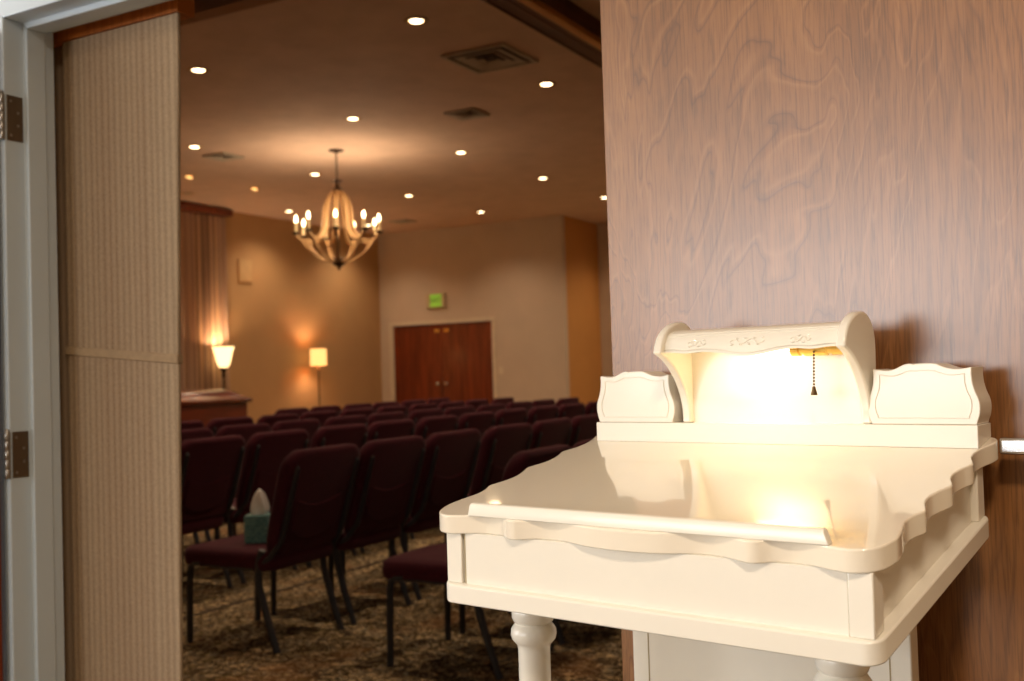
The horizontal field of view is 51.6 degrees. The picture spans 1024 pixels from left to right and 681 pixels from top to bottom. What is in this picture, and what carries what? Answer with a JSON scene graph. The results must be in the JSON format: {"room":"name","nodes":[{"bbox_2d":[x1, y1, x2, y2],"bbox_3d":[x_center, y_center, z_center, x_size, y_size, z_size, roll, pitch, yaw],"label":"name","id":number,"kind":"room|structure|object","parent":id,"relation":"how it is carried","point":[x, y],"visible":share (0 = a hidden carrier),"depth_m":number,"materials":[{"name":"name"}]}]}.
{"room":"funeral home lobby","nodes":[
{"label":"funeral home lobby","id":0,"kind":"room"},
{"bbox_2d":[181,0,280,25],"bbox_3d":[-4.979,-2.182,6.840,8.150,0.149,3.479,-3,-2,29],"label":"beam","id":1,"kind":"structure","parent":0,"point":[245,4],"depth_m":7.04,"materials":[{"name":"paint"}]},
{"bbox_2d":[196,212,381,423],"bbox_3d":[-5.909,-0.107,13.519,0.120,3.850,14.300,-3,-2,29],"label":"wall","id":2,"kind":"structure","parent":0,"point":[296,302],"depth_m":17.63,"materials":[{"name":"paint"}]},
{"bbox_2d":[181,202,232,389],"bbox_3d":[-4.970,-0.096,14.879,0.198,3.810,2.870,-3,-2,29],"label":"curtain","id":3,"kind":"object","parent":2,"relation":"hanging from","point":[204,286],"visible":0.22,"depth_m":15.66,"materials":[{"name":"brown fabric"}]},
{"bbox_2d":[237,258,251,282],"bbox_3d":[-4.173,-1.087,16.571,0.035,0.370,0.300,-3,-2,29],"label":"wall speaker","id":4,"kind":"object","parent":2,"relation":"attached to","point":[244,265],"visible":1,"depth_m":16.55,"materials":[{"name":"paint"}]},
{"bbox_2d":[181,0,606,234],"bbox_3d":[1.841,-2.401,11.211,16.050,0.120,17.860,-3,-2,29],"label":"ceiling","id":5,"kind":"structure","parent":0,"point":[283,79],"depth_m":10.71,"materials":[{"name":"paint"}]},
{"bbox_2d":[181,192,193,194],"bbox_3d":[-4.502,-2.036,14.694,0.184,0.011,0.184,-3,-2,29],"label":"recessed light","id":6,"kind":"object","parent":5,"relation":"in","point":[183,193],"visible":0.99,"depth_m":14.67,"materials":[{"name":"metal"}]},
{"bbox_2d":[184,174,195,178],"bbox_3d":[-4.074,-2.066,13.405,0.140,0.062,0.140,-3,-2,29],"label":"recessed light","id":7,"kind":"object","parent":5,"relation":"in","point":[189,176],"visible":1,"depth_m":13.38,"materials":[{"name":"orange"}]},
{"bbox_2d":[186,145,202,148],"bbox_3d":[-3.531,-2.151,11.789,0.184,0.011,0.184,-3,-2,29],"label":"recessed light","id":8,"kind":"object","parent":5,"relation":"in","point":[188,146],"visible":1,"depth_m":11.76,"materials":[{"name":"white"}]},
{"bbox_2d":[187,67,209,73],"bbox_3d":[-2.628,-2.264,8.887,0.184,0.011,0.184,-3,-2,29],"label":"recessed light","id":9,"kind":"object","parent":5,"relation":"in","point":[198,70],"visible":1,"depth_m":8.87,"materials":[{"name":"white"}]},
{"bbox_2d":[202,152,244,161],"bbox_3d":[-3.356,-2.136,12.332,0.340,0.021,0.340,-3,-2,29],"label":"ceiling vent","id":10,"kind":"object","parent":5,"relation":"in","point":[222,156],"visible":1,"depth_m":12.31,"materials":[{"name":"metal"}]},
{"bbox_2d":[250,186,259,190],"bbox_3d":[-3.485,-2.056,14.382,0.140,0.062,0.140,-3,-2,29],"label":"recessed light","id":11,"kind":"object","parent":5,"relation":"in","point":[254,188],"visible":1,"depth_m":14.36,"materials":[{"name":"orange"}]},
{"bbox_2d":[308,173,321,175],"bbox_3d":[-2.527,-2.130,13.599,0.184,0.011,0.184,-3,-2,29],"label":"recessed light","id":12,"kind":"object","parent":5,"relation":"in","point":[310,174],"visible":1,"depth_m":13.58,"materials":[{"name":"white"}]},
{"bbox_2d":[292,149,382,269],"bbox_3d":[-2.012,-1.500,12.177,1.028,1.384,1.028,-3,-2,29],"label":"chandelier","id":13,"kind":"object","parent":5,"relation":"hanging from","point":[337,193],"visible":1,"depth_m":12.11,"materials":[{"name":"wood"}]},
{"bbox_2d":[292,215,299,234],"bbox_3d":[-2.454,-1.312,12.043,0.096,0.228,0.096,-3,-2,29],"label":"candle","id":14,"kind":"object","parent":13,"relation":"on","point":[296,232],"depth_m":12.03,"materials":[{"name":"white wax"}]},
{"bbox_2d":[300,219,307,237],"bbox_3d":[-2.431,-1.303,12.367,0.096,0.228,0.096,-3,-2,29],"label":"candle","id":15,"kind":"object","parent":13,"relation":"on","point":[303,222],"depth_m":12.35,"materials":[{"name":"white wax"}]},
{"bbox_2d":[304,211,312,230],"bbox_3d":[-2.263,-1.326,11.781,0.096,0.228,0.096,-3,-2,29],"label":"candle","id":16,"kind":"object","parent":13,"relation":"on","point":[308,215],"depth_m":11.77,"materials":[{"name":"white wax"}]},
{"bbox_2d":[332,209,339,229],"bbox_3d":[-1.948,-1.338,11.702,0.096,0.228,0.096,-3,-2,29],"label":"candle","id":17,"kind":"object","parent":13,"relation":"on","point":[335,227],"depth_m":11.69,"materials":[{"name":"white wax"}]},
{"bbox_2d":[360,210,367,230],"bbox_3d":[-1.656,-1.343,11.844,0.096,0.228,0.096,-3,-2,29],"label":"candle","id":18,"kind":"object","parent":13,"relation":"on","point":[363,228],"depth_m":11.83,"materials":[{"name":"white wax"}]},
{"bbox_2d":[371,218,376,236],"bbox_3d":[-1.613,-1.326,12.453,0.096,0.228,0.096,-3,-2,29],"label":"candle","id":19,"kind":"object","parent":13,"relation":"on","point":[374,221],"depth_m":12.44,"materials":[{"name":"white wax"}]},
{"bbox_2d":[375,214,382,233],"bbox_3d":[-1.524,-1.338,12.141,0.096,0.228,0.096,-3,-2,29],"label":"candle","id":20,"kind":"object","parent":13,"relation":"on","point":[379,231],"depth_m":12.13,"materials":[{"name":"white wax"}]},
{"bbox_2d":[344,116,361,120],"bbox_3d":[-1.609,-2.242,10.723,0.184,0.011,0.184,-3,-2,29],"label":"recessed light","id":21,"kind":"object","parent":5,"relation":"in","point":[350,118],"visible":1,"depth_m":10.70,"materials":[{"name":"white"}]},
{"bbox_2d":[389,219,416,223],"bbox_3d":[-1.853,-2.017,17.982,0.340,0.021,0.340,-3,-2,29],"label":"ceiling vent","id":22,"kind":"object","parent":5,"relation":"in","point":[401,221],"visible":1,"depth_m":17.94,"materials":[{"name":"metal"}]},
{"bbox_2d":[404,17,428,25],"bbox_3d":[-0.706,-2.355,7.821,0.184,0.011,0.184,-3,-2,29],"label":"recessed light","id":23,"kind":"object","parent":5,"relation":"in","point":[416,21],"visible":1,"depth_m":7.81,"materials":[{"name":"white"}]},
{"bbox_2d":[453,151,468,153],"bbox_3d":[-0.605,-2.220,12.533,0.184,0.011,0.184,-3,-2,29],"label":"recessed light","id":24,"kind":"object","parent":5,"relation":"in","point":[455,152],"visible":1,"depth_m":12.51,"materials":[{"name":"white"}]},
{"bbox_2d":[444,108,489,120],"bbox_3d":[-0.453,-2.275,10.665,0.340,0.021,0.340,-3,-2,29],"label":"ceiling vent","id":25,"kind":"object","parent":5,"relation":"in","point":[469,113],"visible":1,"depth_m":10.65,"materials":[{"name":"metal"}]},
{"bbox_2d":[441,43,538,73],"bbox_3d":[-0.180,-2.337,8.810,0.600,0.021,0.600,-3,-2,29],"label":"ceiling vent","id":26,"kind":"object","parent":5,"relation":"in","point":[500,56],"visible":1,"depth_m":8.79,"materials":[{"name":"metal"}]},
{"bbox_2d":[483,0,601,67],"bbox_3d":[1.728,-2.287,10.163,0.291,0.161,15.400,-3,-2,29],"label":"track","id":27,"kind":"object","parent":5,"relation":"attached to","point":[563,22],"visible":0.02,"depth_m":7.58,"materials":[{"name":"brown wood"}]},
{"bbox_2d":[536,177,548,179],"bbox_3d":[0.420,-2.198,14.377,0.184,0.011,0.184,-3,-2,29],"label":"recessed light","id":28,"kind":"object","parent":5,"relation":"in","point":[538,178],"visible":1,"depth_m":14.36,"materials":[{"name":"white"}]},
{"bbox_2d":[536,81,555,86],"bbox_3d":[0.313,-2.333,9.657,0.184,0.011,0.184,-3,-2,29],"label":"recessed light","id":29,"kind":"object","parent":5,"relation":"in","point":[544,83],"visible":1,"depth_m":9.64,"materials":[{"name":"white"}]},
{"bbox_2d":[182,523,622,680],"bbox_3d":[0.377,1.520,8.237,16.050,0.100,24.400,-3,-2,29],"label":"floor","id":30,"kind":"structure","parent":0,"point":[228,644],"depth_m":5.05,"materials":[{"name":"carpet"}]},
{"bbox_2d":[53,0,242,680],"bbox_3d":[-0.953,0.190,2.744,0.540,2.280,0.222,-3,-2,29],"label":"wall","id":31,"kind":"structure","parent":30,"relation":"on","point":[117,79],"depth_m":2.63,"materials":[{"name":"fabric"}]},
{"bbox_2d":[181,420,204,429],"bbox_3d":[-2.996,1.137,8.832,0.738,0.920,0.536,-3,-2,30],"label":"chair","id":32,"kind":"object","parent":30,"relation":"on","point":[193,424],"visible":0.05,"depth_m":8.75,"materials":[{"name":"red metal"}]},
{"bbox_2d":[181,428,213,543],"bbox_3d":[-2.500,1.079,7.358,0.738,0.920,0.536,-3,-2,30],"label":"chair","id":33,"kind":"object","parent":30,"relation":"on","point":[196,433],"visible":0.02,"depth_m":7.28,"materials":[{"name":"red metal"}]},
{"bbox_2d":[181,435,245,587],"bbox_3d":[-2.002,1.031,6.248,0.738,0.920,0.536,-3,-2,28],"label":"chair","id":34,"kind":"object","parent":30,"relation":"on","point":[210,466],"visible":0.56,"depth_m":6.13,"materials":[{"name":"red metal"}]},
{"bbox_2d":[181,389,251,427],"bbox_3d":[-4.431,1.226,14.027,0.769,1.125,2.050,-3,-2,29],"label":"wooden chest","id":35,"kind":"object","parent":30,"relation":"on","point":[204,405],"visible":0.27,"depth_m":14.17,"materials":[{"name":"brown wood"}]},
{"bbox_2d":[212,346,233,388],"bbox_3d":[-4.232,0.961,15.606,0.320,1.735,0.320,-3,-2,29],"label":"lamp","id":36,"kind":"object","parent":35,"relation":"on","point":[223,355],"visible":0.72,"depth_m":15.54,"materials":[{"name":"glass"}]},
{"bbox_2d":[206,417,253,435],"bbox_3d":[-2.706,1.143,9.348,0.738,0.920,0.536,-3,-2,30],"label":"chair","id":37,"kind":"object","parent":30,"relation":"on","point":[214,425],"visible":0.09,"depth_m":9.10,"materials":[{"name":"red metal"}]},
{"bbox_2d":[204,423,270,541],"bbox_3d":[-2.219,1.085,7.880,0.738,0.920,0.536,-3,-2,30],"label":"chair","id":38,"kind":"object","parent":30,"relation":"on","point":[246,431],"visible":0.11,"depth_m":7.68,"materials":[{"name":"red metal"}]},
{"bbox_2d":[182,429,308,583],"bbox_3d":[-1.721,1.037,6.767,0.738,0.920,0.536,-3,-2,29],"label":"chair","id":39,"kind":"object","parent":30,"relation":"on","point":[265,452],"visible":0.41,"depth_m":6.50,"materials":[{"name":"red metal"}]},
{"bbox_2d":[184,444,359,653],"bbox_3d":[-1.158,0.971,5.116,0.738,0.920,0.536,-3,-2,28],"label":"chair","id":40,"kind":"object","parent":30,"relation":"on","point":[314,487],"visible":0.96,"depth_m":4.95,"materials":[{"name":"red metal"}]},
{"bbox_2d":[244,489,269,542],"bbox_3d":[-1.224,0.844,5.130,0.116,0.254,0.116,-2,-2,3],"label":"tissue box","id":41,"kind":"object","parent":40,"relation":"on","point":[256,523],"visible":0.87,"depth_m":5.07,"materials":[{"name":"green cardboard"}]},
{"bbox_2d":[256,413,298,427],"bbox_3d":[-2.409,1.149,9.862,0.738,0.920,0.536,-3,-2,29],"label":"chair","id":42,"kind":"object","parent":30,"relation":"on","point":[271,420],"visible":0.12,"depth_m":9.63,"materials":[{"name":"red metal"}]},
{"bbox_2d":[274,407,308,416],"bbox_3d":[-2.665,1.211,11.702,0.738,0.920,0.536,-3,-2,29],"label":"chair","id":43,"kind":"object","parent":30,"relation":"on","point":[298,411],"visible":0.04,"depth_m":11.52,"materials":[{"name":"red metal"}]},
{"bbox_2d":[271,419,320,447],"bbox_3d":[-1.944,1.092,8.404,0.738,0.920,0.536,-3,-2,30],"label":"chair","id":44,"kind":"object","parent":30,"relation":"on","point":[311,426],"visible":0.16,"depth_m":8.25,"materials":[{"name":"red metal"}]},
{"bbox_2d":[183,542,444,619],"bbox_3d":[0.810,1.511,10.113,0.040,0.005,13.300,-3,-2,29],"label":"trim","id":45,"kind":"structure","parent":30,"relation":"on","point":[376,562],"depth_m":6.20,"materials":[{"name":"brown"}]},
{"bbox_2d":[310,349,326,405],"bbox_3d":[-3.193,0.996,17.580,0.270,1.715,0.270,-3,-2,29],"label":"shade lamp","id":46,"kind":"object","parent":30,"relation":"on","point":[318,357],"visible":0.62,"depth_m":17.49,"materials":[{"name":"fabric"}]},
{"bbox_2d":[299,410,337,426],"bbox_3d":[-2.131,1.156,10.382,0.738,0.920,0.536,-3,-2,30],"label":"chair","id":47,"kind":"object","parent":30,"relation":"on","point":[322,416],"visible":0.11,"depth_m":10.20,"materials":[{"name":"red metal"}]},
{"bbox_2d":[309,405,341,415],"bbox_3d":[-2.392,1.218,12.226,0.738,0.920,0.536,-3,-2,30],"label":"chair","id":48,"kind":"object","parent":30,"relation":"on","point":[337,408],"visible":0.17,"depth_m":12.04,"materials":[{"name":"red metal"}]},
{"bbox_2d":[306,424,367,567],"bbox_3d":[-1.412,1.042,7.272,0.738,0.920,0.536,-3,-2,30],"label":"chair","id":49,"kind":"object","parent":30,"relation":"on","point":[356,434],"visible":0.18,"depth_m":7.07,"materials":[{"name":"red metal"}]},
{"bbox_2d":[322,415,367,426],"bbox_3d":[-1.634,1.097,8.909,0.738,0.920,0.536,-3,-2,30],"label":"chair","id":50,"kind":"object","parent":30,"relation":"on","point":[354,419],"visible":0.09,"depth_m":8.70,"materials":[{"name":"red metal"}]},
{"bbox_2d":[270,436,425,624],"bbox_3d":[-0.879,0.978,5.636,0.738,0.920,0.536,-3,-2,30],"label":"chair","id":51,"kind":"object","parent":30,"relation":"on","point":[389,470],"visible":0.71,"depth_m":5.45,"materials":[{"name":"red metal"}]},
{"bbox_2d":[338,408,374,417],"bbox_3d":[-1.837,1.162,10.898,0.738,0.920,0.536,-3,-2,29],"label":"chair","id":52,"kind":"object","parent":30,"relation":"on","point":[367,412],"visible":0.11,"depth_m":10.70,"materials":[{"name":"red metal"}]},
{"bbox_2d":[342,403,372,410],"bbox_3d":[-2.096,1.224,12.739,0.738,0.920,0.536,-3,-2,30],"label":"chair","id":53,"kind":"object","parent":30,"relation":"on","point":[361,405],"visible":0.11,"depth_m":12.53,"materials":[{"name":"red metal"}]},
{"bbox_2d":[367,411,405,427],"bbox_3d":[-1.365,1.104,9.437,0.738,0.920,0.536,-3,-2,29],"label":"chair","id":54,"kind":"object","parent":30,"relation":"on","point":[387,416],"visible":0.1,"depth_m":9.21,"materials":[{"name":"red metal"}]},
{"bbox_2d":[373,401,399,412],"bbox_3d":[-1.829,1.231,13.268,0.738,0.920,0.536,-3,-2,30],"label":"chair","id":55,"kind":"object","parent":30,"relation":"on","point":[377,405],"visible":0.09,"depth_m":13.01,"materials":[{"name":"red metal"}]},
{"bbox_2d":[360,419,414,552],"bbox_3d":[-1.134,1.049,7.794,0.738,0.920,0.536,-3,-2,30],"label":"chair","id":56,"kind":"object","parent":30,"relation":"on","point":[378,430],"visible":0.19,"depth_m":7.58,"materials":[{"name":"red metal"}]},
{"bbox_2d":[376,405,407,417],"bbox_3d":[-1.544,1.168,11.414,0.738,0.920,0.536,-3,-2,28],"label":"chair","id":57,"kind":"object","parent":30,"relation":"on","point":[397,408],"visible":0.08,"depth_m":11.23,"materials":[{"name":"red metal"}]},
{"bbox_2d":[340,429,480,600],"bbox_3d":[-0.597,0.985,6.157,0.738,0.920,0.536,-3,-2,29],"label":"chair","id":58,"kind":"object","parent":30,"relation":"on","point":[450,458],"visible":0.56,"depth_m":5.95,"materials":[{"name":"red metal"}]},
{"bbox_2d":[400,399,425,408],"bbox_3d":[-1.538,1.237,13.784,0.738,0.920,0.536,-3,-2,29],"label":"chair","id":59,"kind":"object","parent":30,"relation":"on","point":[408,403],"visible":0.09,"depth_m":13.53,"materials":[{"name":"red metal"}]},
{"bbox_2d":[406,403,437,418],"bbox_3d":[-1.253,1.174,11.928,0.738,0.920,0.536,-3,-2,29],"label":"chair","id":60,"kind":"object","parent":30,"relation":"on","point":[423,406],"visible":0.07,"depth_m":11.69,"materials":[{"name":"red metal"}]},
{"bbox_2d":[407,408,443,426],"bbox_3d":[-1.056,1.109,9.942,0.738,0.920,0.536,-3,-2,30],"label":"chair","id":61,"kind":"object","parent":30,"relation":"on","point":[416,415],"visible":0.15,"depth_m":9.68,"materials":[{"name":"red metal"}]},
{"bbox_2d":[409,415,457,539],"bbox_3d":[-0.840,1.055,8.310,0.738,0.920,0.536,-3,-2,28],"label":"chair","id":62,"kind":"object","parent":30,"relation":"on","point":[426,426],"visible":0.12,"depth_m":8.07,"materials":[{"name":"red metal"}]},
{"bbox_2d":[426,398,449,405],"bbox_3d":[-1.255,1.243,14.303,0.738,0.920,0.536,-3,-2,30],"label":"chair","id":63,"kind":"object","parent":30,"relation":"on","point":[437,401],"visible":0.09,"depth_m":14.09,"materials":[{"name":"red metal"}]},
{"bbox_2d":[438,401,464,410],"bbox_3d":[-0.968,1.180,12.447,0.738,0.920,0.536,-3,-2,29],"label":"chair","id":64,"kind":"object","parent":30,"relation":"on","point":[443,405],"visible":0.16,"depth_m":12.21,"materials":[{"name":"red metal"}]},
{"bbox_2d":[444,406,474,418],"bbox_3d":[-0.783,1.116,10.469,0.738,0.920,0.536,-3,-2,29],"label":"chair","id":65,"kind":"object","parent":30,"relation":"on","point":[459,411],"visible":0.12,"depth_m":10.26,"materials":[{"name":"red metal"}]},
{"bbox_2d":[406,423,532,547],"bbox_3d":[-0.286,0.990,6.661,0.738,0.920,0.536,-3,-2,30],"label":"chair","id":66,"kind":"object","parent":30,"relation":"on","point":[500,443],"visible":0.22,"depth_m":6.39,"materials":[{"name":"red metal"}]},
{"bbox_2d":[457,411,494,438],"bbox_3d":[-0.555,1.061,8.830,0.738,0.920,0.536,-3,-2,28],"label":"chair","id":67,"kind":"object","parent":30,"relation":"on","point":[482,421],"visible":0.18,"depth_m":8.64,"materials":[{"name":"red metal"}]},
{"bbox_2d":[382,445,571,679],"bbox_3d":[-0.146,0.925,4.601,0.738,0.920,0.536,-3,-2,28],"label":"chair","id":68,"kind":"object","parent":30,"relation":"on","point":[428,564],"visible":0.33,"depth_m":4.48,"materials":[{"name":"fabric"}]},
{"bbox_2d":[465,399,488,411],"bbox_3d":[-0.700,1.187,12.976,0.738,0.920,0.536,-3,-2,28],"label":"chair","id":69,"kind":"object","parent":30,"relation":"on","point":[476,403],"visible":0.09,"depth_m":12.77,"materials":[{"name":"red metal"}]},
{"bbox_2d":[476,403,505,412],"bbox_3d":[-0.480,1.122,10.979,0.738,0.920,0.536,-3,-2,28],"label":"chair","id":70,"kind":"object","parent":30,"relation":"on","point":[494,408],"visible":0.09,"depth_m":10.77,"materials":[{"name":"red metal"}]},
{"bbox_2d":[490,397,513,405],"bbox_3d":[-0.387,1.192,13.480,0.738,0.920,0.536,-3,-2,28],"label":"chair","id":71,"kind":"object","parent":30,"relation":"on","point":[505,400],"visible":0.13,"depth_m":13.27,"materials":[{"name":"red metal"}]},
{"bbox_2d":[494,408,527,425],"bbox_3d":[-0.277,1.068,9.352,0.738,0.920,0.536,-3,-2,29],"label":"chair","id":72,"kind":"object","parent":30,"relation":"on","point":[518,415],"visible":0.16,"depth_m":9.14,"materials":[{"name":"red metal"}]},
{"bbox_2d":[506,401,531,411],"bbox_3d":[-0.194,1.128,11.495,0.738,0.920,0.536,-3,-2,29],"label":"chair","id":73,"kind":"object","parent":30,"relation":"on","point":[527,405],"visible":0.08,"depth_m":11.29,"materials":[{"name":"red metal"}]},
{"bbox_2d":[469,418,571,493],"bbox_3d":[-0.006,0.996,7.184,0.738,0.920,0.536,-3,-2,29],"label":"chair","id":74,"kind":"object","parent":30,"relation":"on","point":[551,432],"visible":0.16,"depth_m":6.98,"materials":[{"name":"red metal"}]},
{"bbox_2d":[459,439,591,644],"bbox_3d":[0.138,0.931,5.118,0.738,0.920,0.536,-3,-2,29],"label":"chair","id":75,"kind":"object","parent":30,"relation":"on","point":[462,630],"visible":0.07,"depth_m":4.80,"materials":[{"name":"black metal"}]},
{"bbox_2d":[526,405,558,424],"bbox_3d":[0.020,1.074,9.864,0.738,0.920,0.536,-3,-2,29],"label":"chair","id":76,"kind":"object","parent":30,"relation":"on","point":[548,412],"visible":0.19,"depth_m":9.63,"materials":[{"name":"red fabric"}]},
{"bbox_2d":[532,399,554,406],"bbox_3d":[0.078,1.135,12.022,0.738,0.920,0.536,-3,-2,29],"label":"chair","id":77,"kind":"object","parent":30,"relation":"on","point":[545,402],"visible":0.07,"depth_m":11.80,"materials":[{"name":"red fabric"}]},
{"bbox_2d":[555,397,578,406],"bbox_3d":[0.383,1.141,12.531,0.738,0.920,0.536,-3,-2,28],"label":"chair","id":78,"kind":"object","parent":30,"relation":"on","point":[560,401],"visible":0.09,"depth_m":12.28,"materials":[{"name":"red fabric"}]},
{"bbox_2d":[558,403,584,418],"bbox_3d":[0.302,1.080,10.385,0.738,0.920,0.536,-3,-2,28],"label":"chair","id":79,"kind":"object","parent":30,"relation":"on","point":[570,410],"visible":0.18,"depth_m":10.18,"materials":[{"name":"red fabric"}]},
{"bbox_2d":[569,414,599,447],"bbox_3d":[0.274,1.003,7.706,0.738,0.920,0.536,-3,-2,29],"label":"chair","id":80,"kind":"object","parent":30,"relation":"on","point":[584,427],"visible":0.09,"depth_m":7.44,"materials":[{"name":"red fabric"}]},
{"bbox_2d":[584,401,597,414],"bbox_3d":[0.606,1.086,10.892,0.738,0.920,0.536,-3,-2,29],"label":"chair","id":81,"kind":"object","parent":30,"relation":"on","point":[591,407],"visible":0.06,"depth_m":10.54,"materials":[{"name":"red fabric"}]},
{"bbox_2d":[439,311,997,680],"bbox_3d":[0.265,0.620,1.347,0.602,1.304,0.417,-3,-2,39],"label":"stand","id":82,"kind":"object","parent":30,"relation":"on","point":[780,504],"visible":1,"depth_m":1.30,"materials":[{"name":"beige paint"}]},
{"bbox_2d":[653,311,875,423],"bbox_3d":[0.343,0.041,1.458,0.295,0.148,0.152,-3,-2,29],"label":"hood","id":83,"kind":"object","parent":82,"relation":"attached to","point":[822,372],"depth_m":1.46,"materials":[{"name":"beige paint"}]},
{"bbox_2d":[378,215,569,403],"bbox_3d":[-0.789,-0.111,18.809,3.900,3.850,0.120,-3,-2,29],"label":"wall","id":84,"kind":"structure","parent":0,"point":[513,272],"depth_m":18.41,"materials":[{"name":"paint"}]},
{"bbox_2d":[426,293,445,308],"bbox_3d":[-1.364,-0.715,19.032,0.400,0.260,0.060,-3,-2,29],"label":"exit sign","id":85,"kind":"object","parent":84,"relation":"attached to","point":[436,300],"visible":1,"depth_m":19.00,"materials":[{"name":"green"}]},
{"bbox_2d":[389,317,496,400],"bbox_3d":[-1.248,0.732,18.983,2.250,2.205,0.040,-3,-2,29],"label":"door frame","id":86,"kind":"structure","parent":84,"relation":"attached to","point":[492,319],"depth_m":19.05,"materials":[{"name":"beige wood"}]},
{"bbox_2d":[394,321,493,403],"bbox_3d":[-1.245,0.762,18.986,2.112,2.125,0.125,-3,-2,29],"label":"double door","id":87,"kind":"structure","parent":84,"relation":"in","point":[453,361],"depth_m":18.99,"materials":[{"name":"brown wood"}]},
{"bbox_2d":[564,216,601,405],"bbox_3d":[1.217,-0.181,18.532,0.120,3.850,1.340,-3,-2,29],"label":"wall","id":88,"kind":"structure","parent":0,"point":[581,242],"depth_m":18.48,"materials":[{"name":"paint"}]},
{"bbox_2d":[597,223,612,375],"bbox_3d":[6.840,-0.422,16.259,12.170,3.850,0.140,-3,-2,29],"label":"wall","id":89,"kind":"structure","parent":0,"point":[602,229],"depth_m":19.05,"materials":[{"name":"paint"}]},
{"bbox_3d":[-2.435,-0.512,3.340,15.850,3.850,0.134,-3,-2,29],"label":"wall opening","id":90,"kind":"structure","parent":0,"visible":0},
{"bbox_2d":[0,90,28,680],"bbox_3d":[-1.473,0.288,2.282,0.063,2.090,0.863,-3,-2,39],"label":"door leaf","id":91,"kind":"structure","parent":90,"relation":"in","point":[14,105],"depth_m":2.57,"materials":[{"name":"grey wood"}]},
{"bbox_2d":[0,0,169,680],"bbox_3d":[-0.472,0.220,2.236,1.730,2.200,0.145,-3,-2,29],"label":"door frame","id":92,"kind":"structure","parent":90,"relation":"attached to","point":[33,540],"depth_m":2.61,"materials":[{"name":"paint"}]},
{"bbox_2d":[600,0,1023,680],"bbox_3d":[0.485,0.207,1.480,0.820,2.098,0.089,-3,-2,39],"label":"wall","id":93,"kind":"structure","parent":90,"relation":"in","point":[768,162],"depth_m":1.50,"materials":[{"name":"brown wood"}]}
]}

